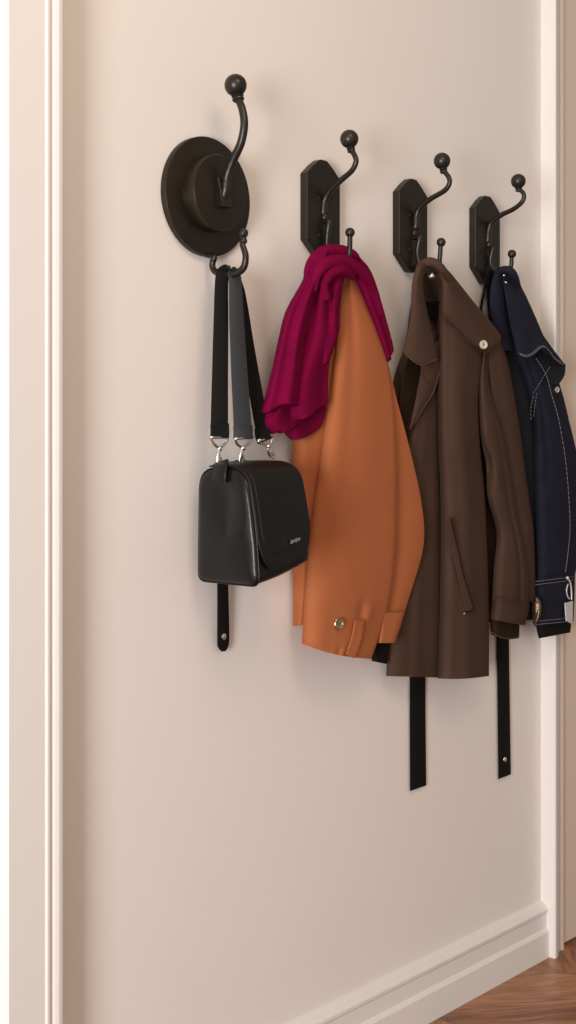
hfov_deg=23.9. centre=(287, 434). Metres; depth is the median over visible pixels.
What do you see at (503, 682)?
strap
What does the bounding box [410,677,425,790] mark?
strap
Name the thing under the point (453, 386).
coat
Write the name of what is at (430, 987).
baseboard
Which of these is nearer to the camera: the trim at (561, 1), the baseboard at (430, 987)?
the baseboard at (430, 987)
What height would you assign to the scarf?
0.426 m
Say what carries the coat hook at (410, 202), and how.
attached to the wall
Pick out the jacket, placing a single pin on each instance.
(537, 372)
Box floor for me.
[429,937,575,1023]
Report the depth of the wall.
2.83 m
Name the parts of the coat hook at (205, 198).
arm, knob, tip knob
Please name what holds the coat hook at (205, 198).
attached to the wall
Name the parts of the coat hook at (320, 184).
arm, knob, tip knob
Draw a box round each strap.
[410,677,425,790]
[480,270,510,778]
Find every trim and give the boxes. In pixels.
[0,0,62,1023]
[541,0,559,958]
[560,0,563,950]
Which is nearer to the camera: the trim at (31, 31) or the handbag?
the trim at (31, 31)
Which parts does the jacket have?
panel, zip chain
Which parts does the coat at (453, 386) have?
panel, panel, panel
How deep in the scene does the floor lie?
3.42 m
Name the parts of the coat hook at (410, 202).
arm, tip knob, knob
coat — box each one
[291,278,423,663]
[386,257,540,678]
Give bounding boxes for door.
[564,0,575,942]
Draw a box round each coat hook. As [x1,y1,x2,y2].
[161,74,249,277]
[300,129,358,256]
[393,152,451,274]
[469,174,525,284]
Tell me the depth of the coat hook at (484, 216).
3.46 m
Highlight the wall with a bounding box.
[63,0,540,1023]
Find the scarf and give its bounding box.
[262,244,393,439]
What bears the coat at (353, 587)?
hanging from the coat hook at (320, 184)
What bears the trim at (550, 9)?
attached to the wall
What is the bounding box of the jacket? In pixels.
[489,266,575,637]
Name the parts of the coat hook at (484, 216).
arm, tip knob, knob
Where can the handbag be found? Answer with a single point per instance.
(254, 522)
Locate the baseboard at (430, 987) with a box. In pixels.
[286,900,548,1023]
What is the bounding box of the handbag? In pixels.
[198,264,309,651]
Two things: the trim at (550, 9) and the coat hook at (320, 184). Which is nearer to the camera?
the coat hook at (320, 184)
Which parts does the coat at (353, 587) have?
panel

